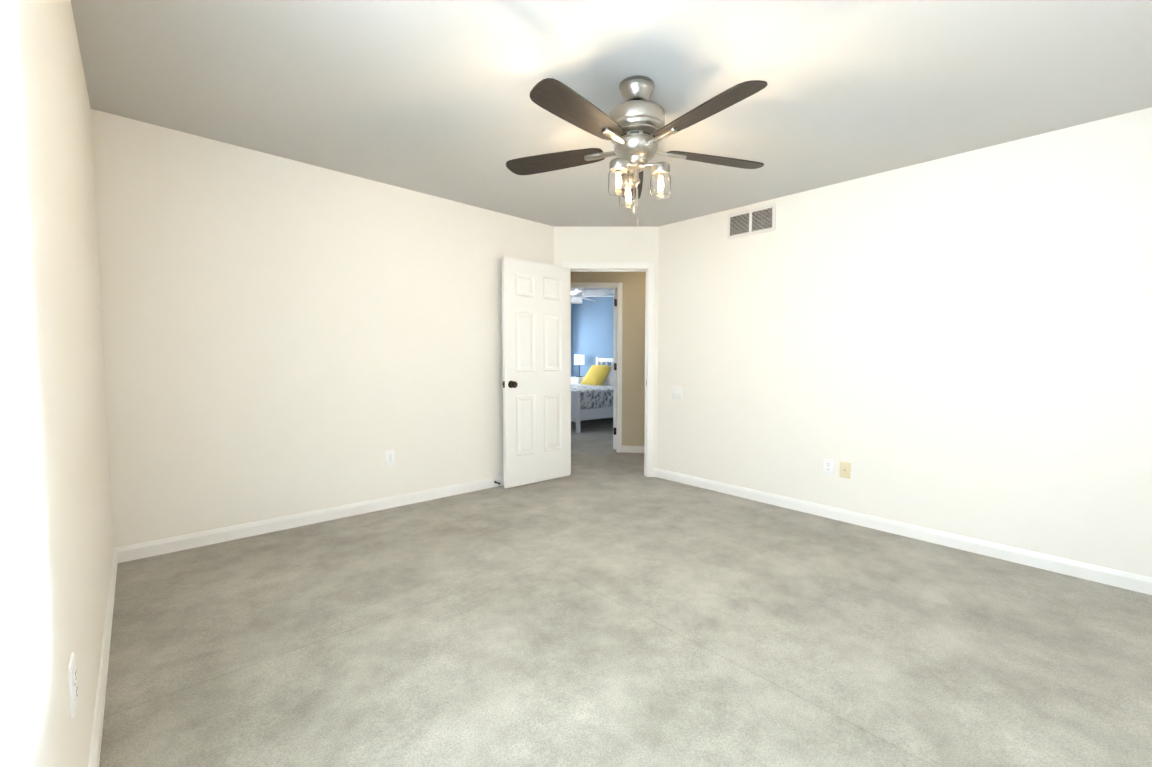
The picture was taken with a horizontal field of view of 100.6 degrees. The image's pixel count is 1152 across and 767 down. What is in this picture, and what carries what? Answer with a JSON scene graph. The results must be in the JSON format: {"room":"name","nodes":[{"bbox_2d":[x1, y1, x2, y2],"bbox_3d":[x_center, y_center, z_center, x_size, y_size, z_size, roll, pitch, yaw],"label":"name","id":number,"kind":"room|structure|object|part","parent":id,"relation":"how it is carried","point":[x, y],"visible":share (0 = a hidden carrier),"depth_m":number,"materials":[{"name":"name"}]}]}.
{"room":"bedroom","nodes":[
{"label":"bedroom","id":0,"kind":"room"},
{"bbox_2d":[0,0,112,766],"bbox_3d":[-1.146,-0.125,0.962,0.120,2.476,4.522,-3,4,-42],"label":"wall","id":1,"kind":"structure","parent":0,"point":[56,542],"depth_m":0.96,"materials":[{"name":"white paint"}]},
{"bbox_2d":[68,652,77,717],"bbox_3d":[-1.105,0.662,1.053,0.008,0.116,0.072,-3,4,-42],"label":"electrical outlet","id":2,"kind":"object","parent":1,"relation":"attached to","point":[73,683],"visible":1,"depth_m":1.03,"materials":[{"name":"white plastic"}]},
{"bbox_2d":[88,548,116,766],"bbox_3d":[-1.097,1.049,1.069,0.013,0.119,4.282,-3,4,-42],"label":"baseboard","id":3,"kind":"structure","parent":1,"relation":"attached to","point":[95,747],"depth_m":1.61,"materials":[{"name":"white wood"}]},
{"bbox_2d":[91,109,553,547],"bbox_3d":[-1.416,-0.270,3.697,3.185,2.471,0.120,-3,4,-42],"label":"wall","id":4,"kind":"structure","parent":0,"point":[282,336],"depth_m":3.13,"materials":[{"name":"white paint"}]},
{"bbox_2d":[115,476,503,562],"bbox_3d":[-1.379,0.909,3.703,3.165,0.116,0.013,-3,4,-42],"label":"baseboard","id":5,"kind":"structure","parent":4,"relation":"attached to","point":[164,546],"depth_m":3.19,"materials":[{"name":"white wood"}]},
{"bbox_2d":[385,450,394,465],"bbox_3d":[-1.419,0.568,3.652,0.072,0.117,0.008,-3,4,-42],"label":"electrical outlet","id":6,"kind":"object","parent":4,"relation":"attached to","point":[389,457],"visible":1,"depth_m":3.65,"materials":[{"name":"white plastic"}]},
{"bbox_2d":[571,304,572,376],"bbox_3d":[-1.270,-0.561,9.330,3.154,2.471,0.120,-3,4,-42],"label":"wall","id":7,"kind":"structure","parent":0,"point":[571,340],"depth_m":10.32,"materials":[{"name":"blue paint"}]},
{"bbox_2d":[573,294,613,376],"bbox_3d":[1.174,-0.518,9.089,0.120,2.470,3.782,-3,4,-42],"label":"wall","id":8,"kind":"structure","parent":0,"point":[593,330],"depth_m":9.87,"materials":[{"name":"blue paint"}]},
{"bbox_2d":[554,226,658,467],"bbox_3d":[0.294,-0.304,4.753,1.118,2.454,0.120,0,3,2],"label":"wall","id":9,"kind":"structure","parent":0,"point":[608,244],"depth_m":4.64,"materials":[{"name":"white paint"}]},
{"bbox_2d":[502,256,569,487],"bbox_3d":[-0.324,-0.092,4.393,0.760,2.023,0.107,-3,4,-42],"label":"door leaf","id":10,"kind":"structure","parent":9,"relation":"in","point":[536,354],"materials":[{"name":"white wood"}]},
{"bbox_3d":[-0.546,0.009,4.170,0.066,0.066,0.072,-3,4,-42],"label":"door knob","id":11,"kind":"part","parent":10,"relation":"part of","materials":[{"name":"black metal"}]},
{"bbox_2d":[563,262,653,476],"bbox_3d":[0.316,-0.130,4.753,0.886,2.104,0.137,0,3,2],"label":"door frame","id":12,"kind":"structure","parent":9,"relation":"attached to","point":[597,265],"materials":[{"name":"white wood"}]},
{"bbox_2d":[653,468,656,476],"bbox_3d":[0.780,0.882,4.728,0.041,0.086,0.013,0,3,2],"label":"baseboard","id":13,"kind":"structure","parent":9,"relation":"attached to","point":[654,472],"depth_m":4.72,"materials":[{"name":"white wood"}]},
{"bbox_2d":[571,272,645,445],"bbox_3d":[0.338,-0.367,5.971,3.000,2.477,0.120,0,3,2],"label":"wall","id":14,"kind":"structure","parent":0,"point":[633,354],"depth_m":5.89,"materials":[{"name":"beige paint"}]},
{"bbox_2d":[622,446,643,452],"bbox_3d":[1.203,0.825,5.930,1.263,0.101,0.013,0,3,2],"label":"baseboard","id":15,"kind":"structure","parent":14,"relation":"attached to","point":[632,449],"depth_m":5.95,"materials":[{"name":"white wood"}]},
{"bbox_2d":[71,0,1151,297],"bbox_3d":[0.138,-1.570,4.795,7.650,0.222,8.900,-3,4,-42],"label":"ceiling","id":16,"kind":"structure","parent":0,"point":[429,96],"depth_m":2.20,"materials":[{"name":"grey paint"}]},
{"bbox_2d":[571,289,613,303],"bbox_3d":[-0.032,-1.506,7.974,1.217,0.381,1.176,-3,4,-42],"label":"fan","id":17,"kind":"object","parent":16,"relation":"hanging from","point":[576,296],"visible":0.6,"depth_m":7.85,"materials":[{"name":"white"}]},
{"bbox_3d":[0.065,-1.424,7.563,0.140,0.010,0.510,-11,4,-8],"label":"blade","id":18,"kind":"part","parent":17,"relation":"part of","materials":[{"name":"white"}]},
{"bbox_3d":[0.387,-1.436,7.880,0.510,0.014,0.140,1,13,9],"label":"blade","id":19,"kind":"part","parent":17,"relation":"part of","materials":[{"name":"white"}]},
{"bbox_2d":[506,75,767,226],"bbox_3d":[0.282,-1.069,2.215,1.287,0.651,1.288,-3,4,-42],"label":"fan","id":20,"kind":"object","parent":16,"relation":"hanging from","point":[634,129],"visible":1,"depth_m":2.16,"materials":[{"name":"brown wood"}]},
{"bbox_3d":[-0.108,-1.114,2.403,0.521,0.012,0.140,0,-8,21],"label":"blade","id":21,"kind":"part","parent":20,"relation":"part of","materials":[{"name":"brown wood"}]},
{"bbox_3d":[0.019,-1.088,1.928,0.140,0.011,0.521,-12,-4,39],"label":"blade","id":22,"kind":"part","parent":20,"relation":"part of","materials":[{"name":"brown wood"}]},
{"bbox_2d":[608,168,628,195],"bbox_3d":[0.194,-0.927,2.185,0.095,0.119,0.095,-3,4,-42],"label":"jar","id":23,"kind":"object","parent":20,"relation":"on","point":[618,178],"depth_m":2.15,"materials":[{"name":"clear glass"}]},
{"bbox_2d":[619,183,637,208],"bbox_3d":[0.261,-0.936,2.377,0.095,0.119,0.095,-3,4,-42],"label":"jar","id":24,"kind":"object","parent":20,"relation":"on","point":[626,201],"depth_m":2.34,"materials":[{"name":"clear glass"}]},
{"label":"blade","id":25,"kind":"part","parent":20,"relation":"part of","materials":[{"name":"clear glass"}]},
{"bbox_3d":[0.283,-1.149,2.250,0.268,0.241,0.268,-3,4,-42],"label":"motor","id":26,"kind":"part","parent":20,"relation":"part of","materials":[{"name":"silver metal"}]},
{"bbox_3d":[0.352,-1.017,2.233,0.054,0.024,0.084,-3,4,-42],"label":"arm","id":27,"kind":"part","parent":20,"relation":"part of"},
{"bbox_2d":[650,171,670,198],"bbox_3d":[0.393,-0.926,2.224,0.095,0.119,0.095,-3,4,-42],"label":"jar","id":28,"kind":"object","parent":20,"relation":"on","point":[660,181],"depth_m":2.19,"materials":[{"name":"clear glass"}]},
{"bbox_3d":[0.510,-1.081,1.902,0.140,0.010,0.521,-15,11,-31],"label":"blade","id":29,"kind":"part","parent":20,"relation":"part of","materials":[{"name":"brown wood"}]},
{"bbox_3d":[0.687,-1.102,2.360,0.521,0.012,0.140,0,14,-15],"label":"blade","id":30,"kind":"part","parent":20,"relation":"part of","materials":[{"name":"brown wood"}]},
{"bbox_2d":[99,417,1151,766],"bbox_3d":[0.138,0.937,4.927,7.650,0.202,8.900,-3,4,-42],"label":"floor","id":31,"kind":"structure","parent":0,"point":[603,603],"depth_m":1.95,"materials":[{"name":"carpet"}]},
{"bbox_2d":[571,377,583,383],"bbox_3d":[0.039,0.258,9.883,0.476,0.788,0.524,-3,4,-42],"label":"nightstand","id":32,"kind":"object","parent":31,"relation":"on","point":[576,380],"visible":0.08,"depth_m":9.61,"materials":[{"name":"white wood"}]},
{"bbox_2d":[574,355,583,376],"bbox_3d":[0.070,-0.366,9.932,0.210,0.462,0.210,-3,4,-42],"label":"lamp","id":33,"kind":"object","parent":32,"relation":"on","point":[579,360],"visible":1,"depth_m":9.84,"materials":[{"name":"white fabric"}]},
{"bbox_3d":[0.070,-0.493,9.926,0.210,0.208,0.210,-3,4,-42],"label":"lamp shade","id":34,"kind":"part","parent":33,"relation":"part of","materials":[{"name":"white fabric"}]},
{"bbox_2d":[571,357,613,432],"bbox_3d":[0.237,0.126,8.590,1.900,1.212,1.520,-3,4,-42],"label":"bed","id":35,"kind":"object","parent":31,"relation":"on","point":[591,395],"visible":0.44,"depth_m":7.79,"materials":[{"name":"white"}]},
{"bbox_2d":[571,384,612,408],"bbox_3d":[0.056,0.203,8.428,1.292,0.313,1.520,-3,4,-42],"label":"duvet","id":36,"kind":"object","parent":35,"relation":"on","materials":[{"name":"fabric"}]},
{"bbox_2d":[581,365,610,385],"bbox_3d":[0.379,-0.145,9.236,0.519,0.518,0.199,3,-36,47],"label":"pillow","id":37,"kind":"object","parent":35,"relation":"on","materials":[{"name":"yellow fabric"}]},
{"bbox_2d":[601,366,613,385],"bbox_3d":[0.567,-0.137,9.328,0.699,0.449,0.199,3,-24,47],"label":"pillow","id":38,"kind":"object","parent":35,"relation":"on","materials":[{"name":"white fabric"}]},
{"bbox_2d":[657,107,1151,577],"bbox_3d":[2.042,-0.213,3.410,0.120,2.469,3.582,-3,4,-42],"label":"wall","id":39,"kind":"structure","parent":0,"point":[959,344],"depth_m":3.01,"materials":[{"name":"white paint"}]},
{"bbox_2d":[671,386,681,398],"bbox_3d":[0.948,0.087,4.519,0.017,0.117,0.118,-3,4,-42],"label":"light switch","id":40,"kind":"object","parent":39,"relation":"attached to","point":[676,392],"visible":1,"depth_m":4.52,"materials":[{"name":"white plastic"}]},
{"bbox_2d":[727,204,775,238],"bbox_3d":[1.431,-1.323,3.923,0.009,0.208,0.415,-3,4,-42],"label":"air vent","id":41,"kind":"object","parent":39,"relation":"in","point":[750,222],"visible":1,"depth_m":3.91,"materials":[{"name":"white metal"}]},
{"bbox_2d":[823,459,833,475],"bbox_3d":[1.871,0.619,3.546,0.008,0.116,0.072,-3,4,-42],"label":"electrical outlet","id":42,"kind":"object","parent":39,"relation":"attached to","point":[828,466],"visible":1,"depth_m":3.54,"materials":[{"name":"white plastic"}]},
{"bbox_2d":[839,461,850,478],"bbox_3d":[1.944,0.627,3.460,0.016,0.116,0.072,-3,4,-42],"label":"outlet","id":43,"kind":"object","parent":39,"relation":"attached to","point":[845,470],"visible":1,"depth_m":3.46,"materials":[{"name":"beige plastic"}]},
{"bbox_2d":[656,468,1151,594],"bbox_3d":[2.000,0.965,3.420,0.013,0.114,3.562,-3,4,-42],"label":"baseboard","id":44,"kind":"structure","parent":39,"relation":"attached to","point":[1115,578],"depth_m":3.04,"materials":[{"name":"white wood"}]},
{"label":"wall","id":45,"kind":"structure","parent":0,"visible":0},
{"bbox_2d":[571,282,622,452],"bbox_3d":[0.129,-0.196,5.981,0.886,2.104,0.138,0,3,2],"label":"door frame","id":46,"kind":"structure","parent":45,"relation":"attached to","point":[619,286],"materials":[{"name":"white wood"}]},
{"bbox_2d":[613,290,616,448],"bbox_3d":[0.538,-0.187,6.422,0.618,2.017,0.544,-3,4,-42],"label":"bedroom door","id":47,"kind":"structure","parent":45,"relation":"in","point":[615,369],"depth_m":6.06,"materials":[{"name":"white wood"}]}
]}

